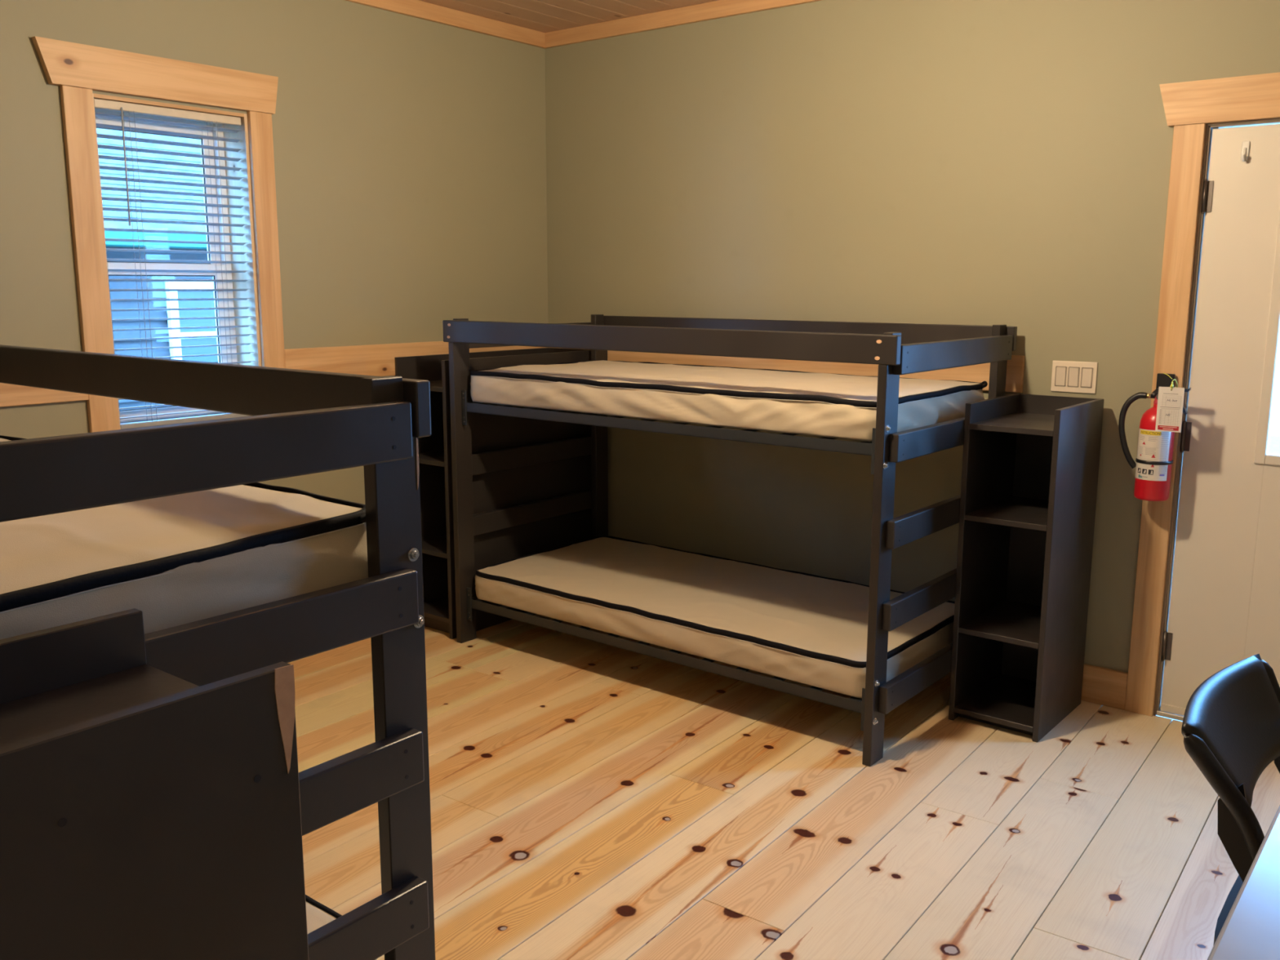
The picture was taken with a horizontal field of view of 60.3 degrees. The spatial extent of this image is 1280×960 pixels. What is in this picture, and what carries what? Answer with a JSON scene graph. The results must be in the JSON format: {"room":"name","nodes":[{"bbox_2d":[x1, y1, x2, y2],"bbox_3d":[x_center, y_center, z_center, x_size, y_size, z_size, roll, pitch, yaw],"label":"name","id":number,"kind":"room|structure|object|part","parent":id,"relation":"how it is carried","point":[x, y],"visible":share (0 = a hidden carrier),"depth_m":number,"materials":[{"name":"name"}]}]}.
{"room":"dormitory","nodes":[
{"label":"dormitory","id":0,"kind":"room"},
{"bbox_2d":[0,0,547,504],"bbox_3d":[-2.234,-0.498,3.471,0.200,2.805,5.730,8,13,38],"label":"wall","id":1,"kind":"structure","parent":0,"point":[410,152],"depth_m":4.49,"materials":[{"name":"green paint"}]},
{"bbox_2d":[0,382,88,407],"bbox_3d":[-2.907,-0.118,2.494,0.019,0.137,3.282,8,13,38],"label":"trim","id":2,"kind":"structure","parent":1,"relation":"attached to","point":[10,394],"depth_m":3.62,"materials":[{"name":"brown wood"}]},
{"bbox_2d":[31,35,285,432],"bbox_3d":[-1.737,-0.736,4.043,0.230,1.515,0.885,8,13,38],"label":"window","id":3,"kind":"structure","parent":1,"relation":"in","point":[78,69],"depth_m":4.01,"materials":[{"name":"brown wood"}]},
{"bbox_3d":[-1.797,-1.039,4.070,0.024,0.551,0.501,8,13,38],"label":"sash","id":4,"kind":"part","parent":3,"relation":"part of","materials":[{"name":"white plastic"}]},
{"bbox_3d":[-1.790,-0.774,4.111,0.055,1.146,0.561,8,13,38],"label":"frame","id":5,"kind":"part","parent":3,"relation":"part of","materials":[{"name":"white plastic"}]},
{"bbox_3d":[-1.778,-0.521,4.146,0.024,0.575,0.501,8,13,38],"label":"sash","id":6,"kind":"part","parent":3,"relation":"part of","materials":[{"name":"white plastic"}]},
{"bbox_2d":[93,98,255,429],"bbox_3d":[-1.675,-0.768,4.020,0.045,1.122,0.549,8,13,38],"label":"window blind","id":7,"kind":"object","parent":3,"relation":"attached to","point":[122,107],"visible":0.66,"depth_m":3.98,"materials":[{"name":"white plastic"}]},
{"bbox_3d":[-1.770,-0.745,3.907,0.039,1.080,0.020,8,13,38],"label":"ladder cord","id":8,"kind":"part","parent":7,"relation":"part of","materials":[{"name":"white fabric"}]},
{"bbox_3d":[-1.676,-1.307,3.925,0.033,0.028,0.549,8,13,38],"label":"head rail","id":9,"kind":"part","parent":7,"relation":"part of","materials":[{"name":"white plastic"}]},
{"bbox_3d":[-1.680,-0.225,4.119,0.032,0.018,0.549,8,13,38],"label":"rail","id":10,"kind":"part","parent":7,"relation":"part of","materials":[{"name":"white plastic"}]},
{"bbox_3d":[-1.576,-0.788,4.149,0.039,1.080,0.020,8,13,38],"label":"ladder cord","id":11,"kind":"part","parent":7,"relation":"part of","materials":[{"name":"white fabric"}]},
{"bbox_2d":[284,341,548,376],"bbox_3d":[-0.932,-0.553,4.958,0.019,0.137,1.541,8,13,38],"label":"trim","id":12,"kind":"structure","parent":1,"relation":"attached to","point":[377,360],"depth_m":4.65,"materials":[{"name":"brown wood"}]},
{"bbox_2d":[344,0,546,48],"bbox_3d":[-2.185,-1.726,3.131,0.020,0.068,5.600,8,13,38],"label":"trim","id":13,"kind":"structure","parent":1,"relation":"attached to","point":[419,9],"depth_m":4.85,"materials":[{"name":"brown wood"}]},
{"bbox_2d":[419,0,718,32],"bbox_3d":[-0.015,-1.483,1.434,5.550,0.060,5.600,8,13,38],"label":"ceiling","id":14,"kind":"structure","parent":0,"point":[541,15],"depth_m":4.81,"materials":[{"name":"brown wood"}]},
{"bbox_2d":[287,613,1279,959],"bbox_3d":[-0.022,1.239,1.919,5.550,0.060,5.600,8,13,38],"label":"floor","id":15,"kind":"structure","parent":0,"point":[590,800],"depth_m":3.19,"materials":[{"name":"brown wood"}]},
{"bbox_2d":[0,608,308,959],"bbox_3d":[-0.639,0.763,1.185,0.331,1.132,0.460,8,13,38],"label":"shelf unit","id":16,"kind":"object","parent":15,"relation":"on","point":[148,812],"visible":1,"depth_m":1.09,"materials":[{"name":"grey paint"}]},
{"bbox_3d":[-0.761,0.747,1.280,0.019,1.130,0.460,8,13,38],"label":"panel","id":17,"kind":"part","parent":16,"relation":"part of","materials":[{"name":"grey paint"}]},
{"bbox_3d":[-0.635,0.283,1.104,0.292,0.019,0.447,8,13,38],"label":"shelf","id":18,"kind":"part","parent":16,"relation":"part of","materials":[{"name":"grey paint"}]},
{"bbox_2d":[0,344,435,959],"bbox_3d":[-1.431,0.471,2.098,2.031,1.382,0.979,8,13,38],"label":"bunk bed","id":19,"kind":"object","parent":15,"relation":"on","point":[302,422],"visible":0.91,"depth_m":1.71,"materials":[{"name":"grey paint"}]},
{"bbox_2d":[0,435,368,639],"bbox_3d":[-1.403,0.063,2.007,1.856,0.141,0.882,8,13,37],"label":"mattress","id":20,"kind":"object","parent":19,"relation":"on","point":[176,560],"visible":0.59,"depth_m":1.59,"materials":[{"name":"fabric"}]},
{"bbox_3d":[-0.432,0.052,1.770,0.026,0.025,0.060,2,10,10],"label":"zipper pull","id":21,"kind":"part","parent":20,"relation":"part of","materials":[{"name":"black"}]},
{"bbox_3d":[-0.644,-0.018,1.381,0.030,0.089,0.898,8,13,38],"label":"rail","id":22,"kind":"part","parent":19,"relation":"part of","materials":[{"name":"grey paint"}]},
{"bbox_3d":[-1.136,-0.224,2.351,2.030,0.089,0.030,8,13,38],"label":"guard rail","id":23,"kind":"part","parent":19,"relation":"part of","materials":[{"name":"grey paint"}]},
{"bbox_2d":[305,894,377,959],"bbox_3d":[-1.442,0.821,2.164,1.899,0.168,0.904,8,13,38],"label":"mattress","id":24,"kind":"object","parent":19,"relation":"on","point":[317,914],"visible":0.02,"depth_m":2.00,"materials":[{"name":"fabric"}]},
{"bbox_3d":[-0.396,0.518,1.848,0.030,1.382,0.089,8,13,38],"label":"post","id":25,"kind":"part","parent":19,"relation":"part of","materials":[{"name":"grey paint"}]},
{"bbox_2d":[394,347,591,639],"bbox_3d":[-0.642,0.014,5.163,0.325,1.209,0.970,8,13,38],"label":"shelf unit","id":26,"kind":"object","parent":15,"relation":"on","point":[500,489],"visible":0.38,"depth_m":4.99,"materials":[{"name":"grey paint"}]},
{"bbox_3d":[-0.645,-0.145,5.130,0.287,0.019,0.957,8,13,38],"label":"shelf","id":27,"kind":"part","parent":26,"relation":"part of","materials":[{"name":"grey paint"}]},
{"bbox_3d":[-0.646,0.248,5.201,0.287,0.019,0.957,8,13,38],"label":"shelf","id":28,"kind":"part","parent":26,"relation":"part of","materials":[{"name":"grey paint"}]},
{"bbox_3d":[-0.644,-0.459,5.075,0.287,0.019,0.957,8,13,38],"label":"shelf","id":29,"kind":"part","parent":26,"relation":"part of","materials":[{"name":"grey paint"}]},
{"bbox_3d":[-0.647,0.533,5.252,0.287,0.019,0.957,8,13,38],"label":"shelf","id":30,"kind":"part","parent":26,"relation":"part of","materials":[{"name":"grey paint"}]},
{"bbox_3d":[-0.762,-0.003,5.257,0.019,1.209,0.970,8,13,38],"label":"panel","id":31,"kind":"part","parent":26,"relation":"part of","materials":[{"name":"grey paint"}]},
{"bbox_3d":[-0.345,-0.051,5.534,0.287,1.209,0.012,8,13,38],"label":"panel","id":32,"kind":"part","parent":26,"relation":"part of","materials":[{"name":"grey paint"}]},
{"bbox_2d":[442,314,1017,766],"bbox_3d":[0.281,0.065,4.399,2.031,1.382,0.979,8,13,38],"label":"bunk bed","id":33,"kind":"object","parent":15,"relation":"on","point":[897,349],"visible":0.62,"depth_m":3.87,"materials":[{"name":"grey paint"}]},
{"bbox_3d":[-0.750,0.016,4.662,0.030,1.382,0.089,8,13,38],"label":"post","id":34,"kind":"part","parent":33,"relation":"part of","materials":[{"name":"grey paint"}]},
{"bbox_3d":[-0.731,-0.300,4.581,0.028,0.145,0.004,8,13,38],"label":"mounting plate","id":35,"kind":"part","parent":33,"relation":"part of","materials":[{"name":"black metal"}]},
{"bbox_3d":[-0.733,0.533,4.730,0.028,0.145,0.004,8,13,38],"label":"mounting plate","id":36,"kind":"part","parent":33,"relation":"part of","materials":[{"name":"black metal"}]},
{"bbox_3d":[-0.494,-0.647,4.911,0.030,0.089,0.898,8,13,38],"label":"rail","id":37,"kind":"part","parent":33,"relation":"part of","materials":[{"name":"grey paint"}]},
{"bbox_3d":[-0.195,-0.104,5.338,0.030,1.382,0.089,8,13,38],"label":"post","id":38,"kind":"part","parent":33,"relation":"part of","materials":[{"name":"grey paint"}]},
{"bbox_3d":[0.280,0.575,4.490,1.906,0.038,0.892,8,13,38],"label":"spring frame","id":39,"kind":"part","parent":33,"relation":"part of","materials":[{"name":"metal"}]},
{"bbox_3d":[0.282,-0.258,4.341,1.906,0.038,0.892,8,13,38],"label":"spring frame","id":40,"kind":"part","parent":33,"relation":"part of","materials":[{"name":"metal"}]},
{"bbox_3d":[-0.015,-0.502,3.925,2.030,0.089,0.030,8,13,38],"label":"guard rail","id":41,"kind":"part","parent":33,"relation":"part of","materials":[{"name":"grey paint"}]},
{"bbox_2d":[475,535,955,698],"bbox_3d":[0.277,0.488,4.470,1.898,0.139,0.891,8,13,38],"label":"mattress","id":42,"kind":"object","parent":33,"relation":"on","point":[806,628],"visible":0.9,"depth_m":4.22,"materials":[{"name":"fabric"}]},
{"bbox_2d":[470,360,987,441],"bbox_3d":[0.279,-0.350,4.321,1.899,0.148,0.901,8,13,38],"label":"mattress","id":43,"kind":"object","parent":33,"relation":"on","point":[837,406],"visible":0.89,"depth_m":3.93,"materials":[{"name":"fabric"}]},
{"bbox_3d":[1.263,-0.350,4.048,0.026,0.025,0.060,2,10,12],"label":"zipper pull","id":44,"kind":"part","parent":43,"relation":"part of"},
{"bbox_3d":[0.580,-0.629,4.649,2.030,0.089,0.030,8,13,38],"label":"guard rail","id":45,"kind":"part","parent":33,"relation":"part of","materials":[{"name":"grey paint"}]},
{"bbox_3d":[0.729,0.745,3.565,0.028,0.145,0.004,8,13,38],"label":"mounting plate","id":46,"kind":"part","parent":33,"relation":"part of","materials":[{"name":"black metal"}]},
{"bbox_3d":[0.731,-0.088,3.417,0.028,0.145,0.004,8,13,38],"label":"mounting plate","id":47,"kind":"part","parent":33,"relation":"part of","materials":[{"name":"black metal"}]},
{"bbox_3d":[0.757,0.234,3.461,0.030,1.382,0.089,8,13,38],"label":"post","id":48,"kind":"part","parent":33,"relation":"part of","materials":[{"name":"grey paint"}]},
{"bbox_3d":[1.060,-0.423,3.673,0.030,0.089,0.898,8,13,38],"label":"rail","id":49,"kind":"part","parent":33,"relation":"part of","materials":[{"name":"grey paint"}]},
{"bbox_3d":[1.313,0.114,4.136,0.030,1.382,0.089,8,13,38],"label":"post","id":50,"kind":"part","parent":33,"relation":"part of","materials":[{"name":"grey paint"}]},
{"bbox_2d":[948,393,1104,742],"bbox_3d":[1.366,0.284,3.903,0.318,1.130,0.455,8,13,38],"label":"shelf unit","id":51,"kind":"object","parent":15,"relation":"on","point":[1031,462],"visible":1,"depth_m":3.89,"materials":[{"name":"grey paint"}]},
{"bbox_3d":[1.250,0.267,3.996,0.019,1.130,0.455,8,13,38],"label":"panel","id":52,"kind":"part","parent":51,"relation":"part of","materials":[{"name":"grey paint"}]},
{"bbox_3d":[1.361,0.801,3.991,0.280,0.019,0.442,8,13,38],"label":"shelf","id":53,"kind":"part","parent":51,"relation":"part of","materials":[{"name":"grey paint"}]},
{"bbox_3d":[1.362,0.511,3.939,0.280,0.019,0.442,8,13,38],"label":"shelf","id":54,"kind":"part","parent":51,"relation":"part of","materials":[{"name":"grey paint"}]},
{"bbox_3d":[1.363,0.114,3.869,0.280,0.019,0.442,8,13,38],"label":"shelf","id":55,"kind":"part","parent":51,"relation":"part of","materials":[{"name":"grey paint"}]},
{"bbox_3d":[1.364,-0.195,3.813,0.280,0.019,0.442,8,13,38],"label":"shelf","id":56,"kind":"part","parent":51,"relation":"part of","materials":[{"name":"grey paint"}]},
{"bbox_3d":[1.505,0.254,4.073,0.280,1.130,0.012,8,13,38],"label":"panel","id":57,"kind":"part","parent":51,"relation":"part of","materials":[{"name":"grey paint"}]},
{"bbox_3d":[1.482,0.301,3.811,0.019,1.130,0.455,8,13,38],"label":"panel","id":58,"kind":"part","parent":51,"relation":"part of","materials":[{"name":"grey paint"}]},
{"bbox_2d":[1181,653,1279,946],"bbox_3d":[1.211,0.805,1.915,0.526,0.802,0.621,8,13,38],"label":"chair","id":59,"kind":"object","parent":15,"relation":"on","point":[1230,729],"visible":0.84,"depth_m":1.95,"materials":[{"name":"black plastic"}]},
{"bbox_3d":[1.224,0.790,1.850,0.430,0.045,0.540,8,13,38],"label":"seat","id":60,"kind":"part","parent":59,"relation":"part of","materials":[{"name":"plastic"}]},
{"bbox_3d":[1.095,0.467,2.017,0.145,0.172,0.495,8,13,38],"label":"backrest","id":61,"kind":"part","parent":59,"relation":"part of","materials":[{"name":"black plastic"}]},
{"bbox_2d":[1207,804,1279,959],"bbox_3d":[1.006,0.967,1.151,0.800,0.750,1.560,8,13,38],"label":"table","id":62,"kind":"object","parent":15,"relation":"on","point":[1251,930],"visible":1,"depth_m":1.39,"materials":[{"name":"white laminate"}]},
{"bbox_2d":[544,0,1279,672],"bbox_3d":[1.757,-0.562,3.882,5.550,2.805,0.130,8,13,38],"label":"wall","id":63,"kind":"structure","parent":0,"point":[981,162],"depth_m":4.37,"materials":[{"name":"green paint"}]},
{"bbox_2d":[545,0,822,48],"bbox_3d":[1.722,-1.799,3.595,5.530,0.068,0.020,8,13,38],"label":"trim","id":64,"kind":"structure","parent":63,"relation":"attached to","point":[718,9],"depth_m":4.84,"materials":[{"name":"brown wood"}]},
{"bbox_2d":[560,347,1025,392],"bbox_3d":[0.484,-0.524,4.813,2.386,0.137,0.019,8,13,38],"label":"trim","id":65,"kind":"structure","parent":63,"relation":"attached to","point":[979,373],"depth_m":4.58,"materials":[{"name":"brown wood"}]},
{"bbox_2d":[1050,360,1097,393],"bbox_3d":[1.565,-0.372,3.978,0.158,0.112,0.010,8,13,38],"label":"light switch","id":66,"kind":"object","parent":63,"relation":"attached to","point":[1070,376],"visible":1,"depth_m":3.97,"materials":[{"name":"white plastic"}]},
{"bbox_2d":[1080,663,1128,710],"bbox_3d":[0.651,0.612,4.880,2.856,0.138,0.018,8,13,38],"label":"baseboard","id":67,"kind":"structure","parent":63,"relation":"attached to","point":[1100,686],"depth_m":4.05,"materials":[{"name":"brown wood"}]},
{"bbox_2d":[1124,72,1279,721],"bbox_3d":[2.253,-0.180,3.527,1.242,2.181,0.168,8,13,38],"label":"door","id":68,"kind":"structure","parent":63,"relation":"in","point":[1206,599],"depth_m":3.70,"materials":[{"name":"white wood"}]},
{"bbox_2d":[1118,373,1191,501],"bbox_3d":[1.742,-0.145,3.751,0.182,0.425,0.138,0,10,0],"label":"fire extinguisher","id":69,"kind":"object","parent":68,"relation":"attached to","point":[1154,461],"visible":0.86,"depth_m":3.73,"materials":[{"name":"red metal"}]},
{"bbox_2d":[1135,429,1169,477],"bbox_3d":[1.726,-0.087,3.733,0.037,0.162,0.105,-8,13,-39],"label":"label","id":70,"kind":"object","parent":69,"relation":"attached to","point":[1153,459],"depth_m":3.71,"materials":[{"name":"white paper"}]},
{"bbox_2d":[1155,373,1184,432],"bbox_3d":[1.769,-0.260,3.664,0.077,0.192,0.088,7,12,34],"label":"tag","id":71,"kind":"object","parent":69,"relation":"hanging from","point":[1171,399],"visible":1,"depth_m":3.64,"materials":[{"name":"paper"}]},
{"bbox_3d":[1.781,-0.301,3.698,0.118,0.026,0.018,8,13,38],"label":"squeeze lever","id":72,"kind":"part","parent":69,"relation":"part of","materials":[{"name":"black plastic"}]},
{"bbox_3d":[1.789,-0.251,3.701,0.095,0.054,0.018,8,13,38],"label":"carry handle","id":73,"kind":"part","parent":69,"relation":"part of","materials":[{"name":"black plastic"}]},
{"bbox_2d":[1240,140,1249,161],"bbox_3d":[1.948,-1.060,3.553,0.022,0.066,0.032,8,13,38],"label":"wall hook","id":74,"kind":"object","parent":68,"relation":"attached to","point":[1245,144],"visible":1,"depth_m":3.56,"materials":[{"name":"white plastic"}]},
{"bbox_3d":[1.948,-1.049,3.555,0.009,0.045,0.032,8,13,38],"label":"hook arm","id":75,"kind":"part","parent":74,"relation":"part of","materials":[{"name":"white plastic"}]},
{"bbox_3d":[2.232,-0.516,3.439,0.476,0.988,0.012,8,13,38],"label":"glass moulding","id":76,"kind":"part","parent":68,"relation":"part of","materials":[{"name":"paint"}]},
{"label":"outside","id":77,"kind":"structure","parent":0,"visible":0},
{"bbox_2d":[1155,435,1279,721],"bbox_3d":[-0.466,1.195,5.890,24.000,0.130,28.000,8,13,38],"label":"outdoor background","id":78,"kind":"structure","parent":77,"point":[1273,447],"depth_m":14.98,"materials":[{"name":"white"}]},
{"bbox_2d":[96,128,217,409],"bbox_3d":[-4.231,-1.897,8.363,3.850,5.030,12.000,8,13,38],"label":"window glass","id":79,"kind":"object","parent":78,"relation":"on","point":[113,173],"visible":0.08,"depth_m":7.13,"materials":[{"name":"clear glass"}]},
{"bbox_3d":[-2.899,-1.006,7.291,0.045,0.600,0.440,8,13,38],"label":"window trim","id":80,"kind":"part","parent":79,"relation":"part of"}
]}

